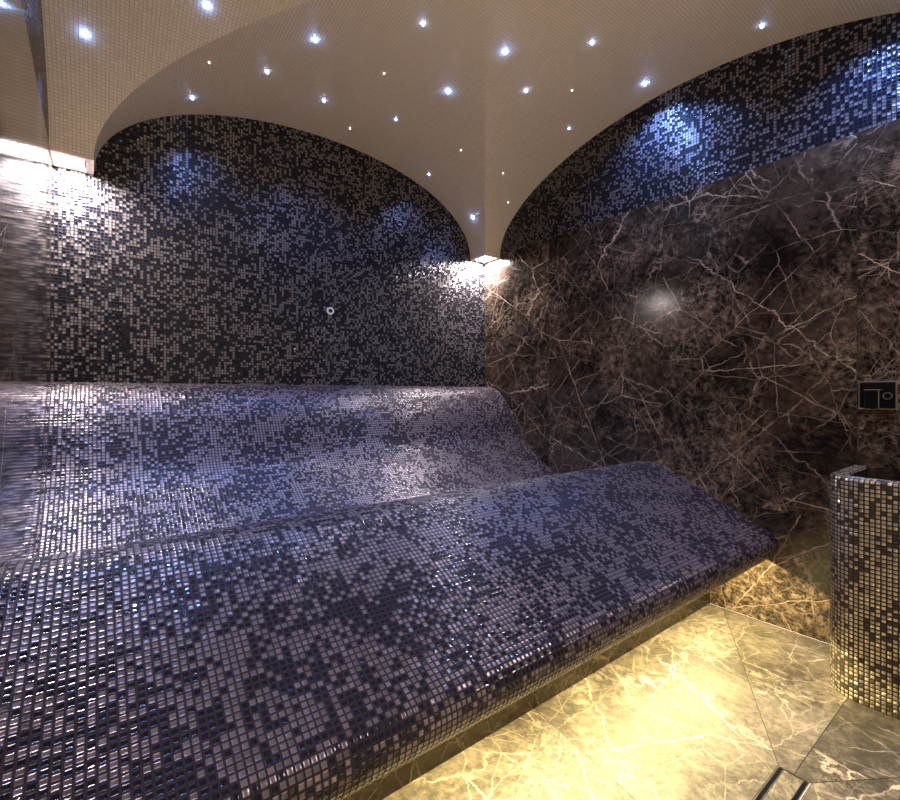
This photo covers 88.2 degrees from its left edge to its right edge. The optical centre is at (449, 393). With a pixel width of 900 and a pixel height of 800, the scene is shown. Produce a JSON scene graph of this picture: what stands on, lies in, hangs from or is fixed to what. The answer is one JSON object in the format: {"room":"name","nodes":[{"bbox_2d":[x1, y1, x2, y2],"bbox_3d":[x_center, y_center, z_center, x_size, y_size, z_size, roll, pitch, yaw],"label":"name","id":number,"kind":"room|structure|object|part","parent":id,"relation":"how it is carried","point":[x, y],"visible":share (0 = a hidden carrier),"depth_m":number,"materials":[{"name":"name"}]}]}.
{"room":"spa","nodes":[
{"label":"spa","id":0,"kind":"room"},
{"bbox_2d":[0,0,51,575],"bbox_3d":[-0.883,-0.361,0.899,0.002,2.778,2.900,0,0,-37],"label":"wall","id":1,"kind":"structure","parent":0,"point":[25,157],"depth_m":1.27,"materials":[{"name":"tile"}]},
{"bbox_2d":[52,114,484,386],"bbox_3d":[-0.745,-0.361,2.826,2.553,2.778,0.001,0,0,-37],"label":"wall","id":2,"kind":"structure","parent":0,"point":[196,248],"depth_m":2.58,"materials":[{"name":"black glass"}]},
{"bbox_2d":[327,307,333,314],"bbox_3d":[-0.730,-0.507,2.831,0.045,0.045,0.010,0,0,-37],"label":"fitting","id":3,"kind":"object","parent":2,"relation":"attached to","point":[330,310],"visible":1,"depth_m":2.83,"materials":[{"name":"white plastic"}]},
{"bbox_2d":[41,0,899,258],"bbox_3d":[0.133,-1.312,1.672,2.553,0.575,2.900,0,0,-37],"label":"ceiling","id":4,"kind":"structure","parent":0,"point":[137,61],"depth_m":2.11,"materials":[{"name":"beige paint"}]},
{"bbox_2d":[49,147,93,174],"bbox_3d":[-1.651,-1.018,2.031,0.145,0.012,0.166,0,0,-37],"label":"recessed light","id":5,"kind":"object","parent":4,"relation":"in","point":[60,158],"visible":1,"depth_m":2.02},
{"bbox_2d":[60,155,83,168],"bbox_3d":[-1.651,-1.016,2.031,0.079,0.007,0.100,0,0,-37],"label":"diffuser","id":6,"kind":"object","parent":5,"relation":"attached to","point":[67,161],"depth_m":2.03,"materials":[{"name":"white plastic"}]},
{"bbox_2d":[470,253,499,262],"bbox_3d":[0.263,-1.018,3.487,0.148,0.012,0.166,0,0,-37],"label":"recessed light","id":7,"kind":"object","parent":4,"relation":"in","point":[484,258],"visible":1,"depth_m":3.47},
{"bbox_2d":[476,256,492,261],"bbox_3d":[0.263,-1.016,3.487,0.082,0.007,0.100,0,0,-37],"label":"diffuser","id":8,"kind":"object","parent":7,"relation":"attached to","point":[484,258],"depth_m":3.49,"materials":[{"name":"white plastic"}]},
{"bbox_2d":[382,604,899,799],"bbox_3d":[0.618,1.028,1.035,2.553,0.002,1.300,0,0,-37],"label":"floor","id":9,"kind":"structure","parent":0,"point":[709,706],"depth_m":1.41,"materials":[{"name":"stone"}]},
{"bbox_2d":[0,382,777,799],"bbox_3d":[-0.155,0.487,2.051,2.551,1.081,1.945,0,0,-37],"label":"lounger","id":10,"kind":"object","parent":9,"relation":"on","point":[228,591],"visible":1,"depth_m":1.22,"materials":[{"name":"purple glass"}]},
{"bbox_2d":[753,766,809,799],"bbox_3d":[0.652,1.042,1.042,0.699,0.031,0.071,0,0,-37],"label":"floor drain","id":11,"kind":"object","parent":9,"relation":"in","point":[782,784],"visible":0.86,"depth_m":1.22,"materials":[{"name":"metal"}]},
{"bbox_2d":[830,465,899,719],"bbox_3d":[1.607,0.654,1.525,0.379,0.747,0.522,0,0,-37],"label":"basin","id":12,"kind":"object","parent":9,"relation":"on","point":[864,511],"visible":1,"depth_m":1.52,"materials":[{"name":"multicoloured glass"}]},
{"bbox_3d":[1.626,0.457,1.540,0.331,0.337,0.426,0,0,-37],"label":"bowl","id":13,"kind":"part","parent":12,"relation":"part of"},
{"bbox_2d":[485,12,899,643],"bbox_3d":[1.150,-0.361,2.446,0.002,2.778,2.900,0,0,-37],"label":"wall","id":14,"kind":"structure","parent":0,"point":[705,289],"depth_m":2.18,"materials":[{"name":"brown stone"}]},
{"bbox_2d":[858,381,896,409],"bbox_3d":[1.628,0.005,1.773,0.050,0.109,0.112,0,0,-37],"label":"tap","id":15,"kind":"object","parent":14,"relation":"attached to","point":[882,395],"visible":1,"depth_m":1.77,"materials":[{"name":"metal"}]},
{"bbox_3d":[1.620,0.020,1.778,0.042,0.074,0.042,0,0,-37],"label":"spout","id":16,"kind":"part","parent":15,"relation":"part of","materials":[{"name":"metal"}]},
{"bbox_3d":[1.654,0.007,1.752,0.020,0.026,0.026,0,0,-37],"label":"knob","id":17,"kind":"part","parent":15,"relation":"part of","materials":[{"name":"metal"}]}
]}

